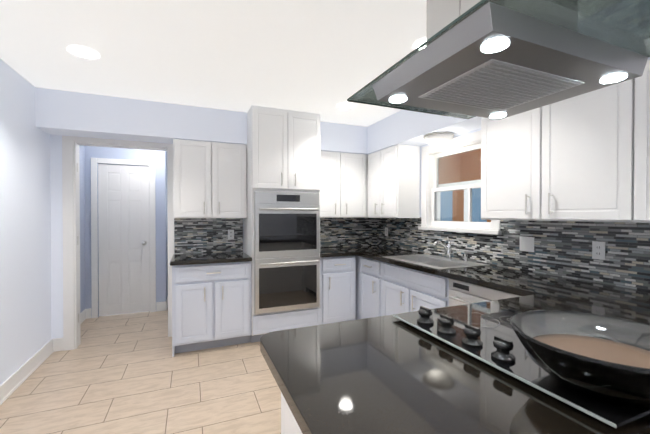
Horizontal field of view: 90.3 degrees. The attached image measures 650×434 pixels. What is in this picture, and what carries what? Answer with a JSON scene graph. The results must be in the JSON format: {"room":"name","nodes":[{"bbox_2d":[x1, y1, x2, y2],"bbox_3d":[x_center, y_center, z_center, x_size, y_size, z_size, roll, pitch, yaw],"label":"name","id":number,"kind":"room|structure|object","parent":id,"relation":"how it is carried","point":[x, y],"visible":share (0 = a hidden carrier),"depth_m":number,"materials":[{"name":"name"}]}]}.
{"room":"kitchen","nodes":[
{"label":"kitchen","id":0,"kind":"room"},
{"bbox_2d":[0,58,51,384],"bbox_3d":[-2.199,0.098,1.810,0.120,2.500,7.290,0,1,-23],"label":"wall","id":1,"kind":"structure","parent":0,"point":[25,264],"depth_m":2.66,"materials":[{"name":"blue paint"}]},
{"bbox_2d":[0,338,56,404],"bbox_3d":[-1.736,1.290,0.903,0.030,0.130,5.000,0,1,-23],"label":"baseboard","id":2,"kind":"structure","parent":1,"relation":"attached to","point":[13,382],"depth_m":2.67,"materials":[{"name":"white wood"}]},
{"bbox_2d":[79,145,84,312],"bbox_3d":[-2.106,0.079,4.108,1.820,2.500,0.980,0,1,-23],"label":"wall","id":3,"kind":"structure","parent":0,"point":[82,233],"depth_m":4.12,"materials":[{"name":"blue paint"}]},
{"bbox_2d":[50,135,174,338],"bbox_3d":[-1.018,0.081,3.966,3.960,2.500,0.120,0,1,-23],"label":"wall","id":4,"kind":"structure","parent":0,"point":[56,238],"depth_m":3.21,"materials":[{"name":"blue paint"}]},
{"bbox_2d":[57,309,88,347],"bbox_3d":[-2.932,1.267,3.773,0.030,0.130,0.980,0,1,-23],"label":"baseboard","id":5,"kind":"structure","parent":4,"relation":"attached to","point":[84,315],"depth_m":4.04,"materials":[{"name":"white wood"}]},
{"bbox_2d":[62,135,173,350],"bbox_3d":[-2.169,0.239,3.487,1.025,2.190,0.160,0,1,-23],"label":"door frame","id":6,"kind":"structure","parent":4,"relation":"attached to","point":[71,236],"depth_m":3.27,"materials":[{"name":"white wood"}]},
{"bbox_2d":[173,139,246,218],"bbox_3d":[-1.267,-0.399,3.587,0.751,0.824,0.356,0,1,-23],"label":"upper cabinet","id":7,"kind":"object","parent":4,"relation":"attached to","point":[209,179],"visible":1,"depth_m":3.45,"materials":[{"name":"white wood"}]},
{"bbox_2d":[174,218,374,253],"bbox_3d":[-0.480,0.214,4.120,2.610,0.430,0.010,0,1,-23],"label":"backsplash","id":8,"kind":"structure","parent":4,"relation":"attached to","point":[200,235],"depth_m":3.85,"materials":[{"name":"tile"}]},
{"bbox_2d":[228,230,233,238],"bbox_3d":[-1.118,0.206,3.843,0.070,0.114,0.008,0,1,-23],"label":"electrical outlet","id":9,"kind":"object","parent":8,"relation":"attached to","point":[230,234],"visible":1,"depth_m":3.84,"materials":[{"name":"white plastic"}]},
{"bbox_2d":[320,151,368,217],"bbox_3d":[0.287,-0.404,4.234,1.079,0.824,0.356,0,1,-23],"label":"upper cabinet","id":10,"kind":"object","parent":4,"relation":"attached to","point":[343,185],"visible":0.71,"depth_m":4.06,"materials":[{"name":"white wood"}]},
{"bbox_2d":[84,146,165,317],"bbox_3d":[-2.715,0.077,4.439,0.950,2.500,0.100,0,1,-23],"label":"wall","id":11,"kind":"structure","parent":0,"point":[157,157],"depth_m":4.46,"materials":[{"name":"blue paint"}]},
{"bbox_2d":[91,158,155,317],"bbox_3d":[-2.716,0.275,4.377,0.750,2.105,0.018,0,1,-23],"label":"door frame","id":12,"kind":"structure","parent":11,"relation":"attached to","point":[94,252],"depth_m":4.28,"materials":[{"name":"white wood"}]},
{"bbox_2d":[98,164,149,315],"bbox_3d":[-2.716,0.308,4.377,0.602,2.023,0.111,0,1,-23],"label":"hall door","id":13,"kind":"structure","parent":11,"relation":"in","point":[124,232],"depth_m":4.39,"materials":[{"name":"white wood"}]},
{"bbox_2d":[0,308,280,433],"bbox_3d":[-0.427,1.392,2.559,3.960,0.100,7.290,0,1,-23],"label":"floor","id":14,"kind":"structure","parent":0,"point":[127,373],"depth_m":2.52,"materials":[{"name":"tile"}]},
{"bbox_2d":[172,261,251,356],"bbox_3d":[-1.213,0.895,3.468,0.751,0.878,0.636,0,1,-23],"label":"base cabinet","id":15,"kind":"object","parent":14,"relation":"on","point":[211,305],"visible":0.98,"depth_m":3.21,"materials":[{"name":"white wood"}]},
{"bbox_2d":[170,251,251,265],"bbox_3d":[-1.221,0.435,3.463,0.766,0.040,0.633,0,1,-23],"label":"countertop","id":16,"kind":"structure","parent":15,"relation":"on","point":[205,258],"depth_m":3.29,"materials":[{"name":"stone"}]},
{"bbox_2d":[243,105,319,342],"bbox_3d":[-0.500,0.084,3.725,0.762,2.496,0.699,0,1,-23],"label":"tall cabinet","id":17,"kind":"object","parent":14,"relation":"on","point":[281,234],"visible":0.92,"depth_m":3.46,"materials":[{"name":"white wood"}]},
{"bbox_2d":[281,392,302,433],"bbox_3d":[0.985,0.914,1.204,2.128,0.878,1.188,0,1,-23],"label":"base cabinet","id":18,"kind":"object","parent":14,"relation":"on","point":[289,424],"depth_m":1.11,"materials":[{"name":"white wood"}]},
{"bbox_2d":[260,289,649,433],"bbox_3d":[0.689,0.455,0.965,1.560,0.040,1.162,0,1,-23],"label":"countertop","id":19,"kind":"structure","parent":18,"relation":"on","point":[388,374],"depth_m":0.84,"materials":[{"name":"stone"}]},
{"bbox_2d":[392,301,649,427],"bbox_3d":[0.683,0.394,1.111,0.538,0.078,0.778,0,1,-23],"label":"cooktop","id":20,"kind":"object","parent":19,"relation":"in","point":[483,331],"visible":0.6,"depth_m":1.03,"materials":[{"name":"black glass"}]},
{"bbox_2d":[510,310,649,407],"bbox_3d":[0.680,0.351,0.791,0.396,0.130,0.396,0,1,-23],"label":"frying pan","id":21,"kind":"object","parent":20,"relation":"on","point":[603,358],"visible":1,"depth_m":0.79,"materials":[{"name":"black metal"},{"name":"brown non-stick coating"}]},
{"bbox_2d":[320,256,355,324],"bbox_3d":[0.054,0.891,3.996,0.459,0.878,0.636,0,1,-23],"label":"base cabinet","id":22,"kind":"object","parent":14,"relation":"on","point":[337,289],"visible":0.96,"depth_m":3.73,"materials":[{"name":"white wood"}]},
{"bbox_2d":[320,247,355,256],"bbox_3d":[0.042,0.430,3.987,0.431,0.040,0.635,0,1,-23],"label":"countertop","id":23,"kind":"structure","parent":22,"relation":"on","point":[328,251],"depth_m":3.77,"materials":[{"name":"stone"}]},
{"bbox_2d":[356,256,382,319],"bbox_3d":[0.631,0.891,3.993,0.636,0.878,1.086,0,1,-23],"label":"base cabinet","id":24,"kind":"object","parent":14,"relation":"on","point":[369,288],"visible":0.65,"depth_m":3.61,"materials":[{"name":"white wood"}]},
{"bbox_2d":[382,262,449,315],"bbox_3d":[1.025,0.899,3.047,0.636,0.878,0.956,0,1,-23],"label":"base cabinet","id":25,"kind":"object","parent":14,"relation":"on","point":[405,289],"visible":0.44,"depth_m":2.92,"materials":[{"name":"white wood"}]},
{"bbox_2d":[340,245,649,312],"bbox_3d":[1.174,0.441,2.671,0.648,0.040,3.938,0,1,-23],"label":"countertop","id":26,"kind":"structure","parent":25,"relation":"on","point":[509,280],"depth_m":2.30,"materials":[{"name":"stone"}]},
{"bbox_2d":[382,254,487,268],"bbox_3d":[1.016,0.525,3.094,0.560,0.224,0.840,0,1,-23],"label":"drop-in sink","id":27,"kind":"object","parent":26,"relation":"in","point":[434,261],"visible":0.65,"depth_m":3.11,"materials":[{"name":"silver metal"}]},
{"bbox_2d":[433,237,467,261],"bbox_3d":[1.183,0.304,3.052,0.222,0.218,0.262,0,1,-23],"label":"faucet","id":28,"kind":"object","parent":26,"relation":"on","point":[448,247],"visible":1,"depth_m":3.15,"materials":[{"name":"silver metal"}]},
{"bbox_2d":[449,279,520,305],"bbox_3d":[1.320,0.905,2.319,0.653,0.878,0.606,0,1,-23],"label":"dishwasher","id":29,"kind":"object","parent":14,"relation":"on","point":[461,293],"visible":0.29,"depth_m":2.29,"materials":[{"name":"silver metal"}]},
{"bbox_2d":[166,151,167,298],"bbox_3d":[-2.506,0.072,5.041,0.100,2.500,0.850,0,1,-23],"label":"wall","id":30,"kind":"structure","parent":0,"point":[166,235],"depth_m":4.78,"materials":[{"name":"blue paint"}]},
{"bbox_2d":[163,296,167,310],"bbox_3d":[-2.323,1.259,4.734,0.035,0.130,0.355,0,1,-23],"label":"baseboard","id":31,"kind":"structure","parent":30,"relation":"attached to","point":[165,304],"depth_m":4.57,"materials":[{"name":"white wood"}]},
{"bbox_2d":[0,0,425,126],"bbox_3d":[-0.427,-1.208,2.538,3.960,0.100,7.290,0,1,-23],"label":"ceiling","id":32,"kind":"structure","parent":0,"point":[323,58],"depth_m":2.22,"materials":[{"name":"white paint"}]},
{"bbox_2d":[67,46,99,58],"bbox_3d":[-1.690,-1.151,2.267,0.187,0.007,0.187,0,1,22],"label":"recessed light","id":33,"kind":"object","parent":32,"relation":"in","point":[83,52],"depth_m":2.26,"materials":[{"name":"white"}]},
{"bbox_2d":[35,87,246,144],"bbox_3d":[-1.790,-0.988,3.394,1.861,0.353,0.325,0,1,-23],"label":"soffit","id":34,"kind":"structure","parent":32,"relation":"attached to","point":[67,113],"depth_m":3.19,"materials":[{"name":"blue paint"}]},
{"bbox_2d":[320,121,366,153],"bbox_3d":[0.130,-0.995,4.193,0.761,0.353,0.325,0,1,-23],"label":"soffit","id":35,"kind":"structure","parent":32,"relation":"attached to","point":[334,137],"depth_m":4.06,"materials":[{"name":"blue paint"}]},
{"bbox_2d":[337,103,354,108],"bbox_3d":[0.220,-1.160,3.377,0.187,0.007,0.187,0,1,22],"label":"recessed light","id":36,"kind":"object","parent":32,"relation":"in","point":[342,105],"depth_m":3.36,"materials":[{"name":"white"}]},
{"bbox_2d":[413,38,425,48],"bbox_3d":[0.683,-1.151,2.162,0.187,0.007,0.187,0,1,22],"label":"recessed light","id":37,"kind":"object","parent":32,"relation":"in","point":[419,42],"depth_m":2.13,"materials":[{"name":"white"}]},
{"bbox_2d":[347,0,649,119],"bbox_3d":[0.507,-0.758,0.976,0.604,0.770,0.764,0,1,-23],"label":"range hood","id":38,"kind":"object","parent":32,"relation":"hanging from","point":[497,59],"visible":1,"depth_m":0.81,"materials":[{"name":"silver metal"}]},
{"bbox_2d":[367,57,649,154],"bbox_3d":[1.534,-0.979,2.247,0.325,0.353,5.000,0,1,-23],"label":"soffit","id":39,"kind":"structure","parent":32,"relation":"attached to","point":[404,127],"depth_m":3.41,"materials":[{"name":"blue paint"}]},
{"bbox_2d":[423,132,453,145],"bbox_3d":[1.127,-0.758,3.206,0.290,0.104,0.290,0,1,-23],"label":"light","id":40,"kind":"object","parent":39,"relation":"attached to","point":[438,138],"visible":1,"depth_m":3.12,"materials":[{"name":"white"}]},
{"bbox_2d":[420,128,480,226],"bbox_3d":[1.762,0.094,2.286,0.120,2.500,5.120,0,1,-23],"label":"wall","id":41,"kind":"structure","parent":0,"point":[420,164],"depth_m":3.68,"materials":[{"name":"white paint"}]},
{"bbox_2d":[368,144,419,217],"bbox_3d":[0.800,-0.401,3.942,0.356,0.824,0.645,0,1,-23],"label":"upper cabinet","id":42,"kind":"object","parent":41,"relation":"attached to","point":[394,181],"visible":1,"depth_m":3.69,"materials":[{"name":"white wood"}]},
{"bbox_2d":[418,130,501,234],"bbox_3d":[1.339,-0.321,3.233,0.170,0.935,1.040,0,1,-23],"label":"kitchen window","id":43,"kind":"structure","parent":41,"relation":"in","point":[431,155],"depth_m":3.39,"materials":[{"name":"white wood"}]},
{"bbox_2d":[375,217,649,290],"bbox_3d":[1.681,0.229,2.312,0.010,0.430,4.990,0,1,-23],"label":"backsplash","id":44,"kind":"structure","parent":41,"relation":"attached to","point":[562,248],"depth_m":2.36,"materials":[{"name":"tile"}]},
{"bbox_2d":[520,236,533,251],"bbox_3d":[1.579,0.212,2.530,0.007,0.114,0.116,0,1,-23],"label":"light switch","id":45,"kind":"object","parent":44,"relation":"attached to","point":[526,243],"depth_m":2.52,"materials":[{"name":"white plastic"}]},
{"bbox_2d":[592,241,604,259],"bbox_3d":[1.765,0.216,2.085,0.008,0.114,0.070,0,1,-23],"label":"electrical outlet","id":46,"kind":"object","parent":44,"relation":"attached to","point":[598,248],"depth_m":2.08,"materials":[{"name":"white plastic"}]},
{"bbox_2d":[481,85,612,221],"bbox_3d":[1.566,-0.387,2.153,0.318,0.824,1.019,0,1,-23],"label":"upper cabinet","id":47,"kind":"object","parent":41,"relation":"attached to","point":[585,157],"depth_m":2.04,"materials":[{"name":"white wood"}]},
{"bbox_2d":[613,59,649,222],"bbox_3d":[1.915,-0.380,1.316,0.318,0.824,1.019,0,1,-23],"label":"upper cabinet","id":48,"kind":"object","parent":41,"relation":"attached to","point":[631,98],"depth_m":1.68,"materials":[{"name":"white wood"}]},
{"label":"outside","id":49,"kind":"structure","parent":0,"visible":0},
{"bbox_2d":[437,149,490,221],"bbox_3d":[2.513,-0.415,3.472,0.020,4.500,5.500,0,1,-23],"label":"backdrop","id":50,"kind":"structure","parent":49,"point":[464,175],"depth_m":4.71,"materials":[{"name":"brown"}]}
]}

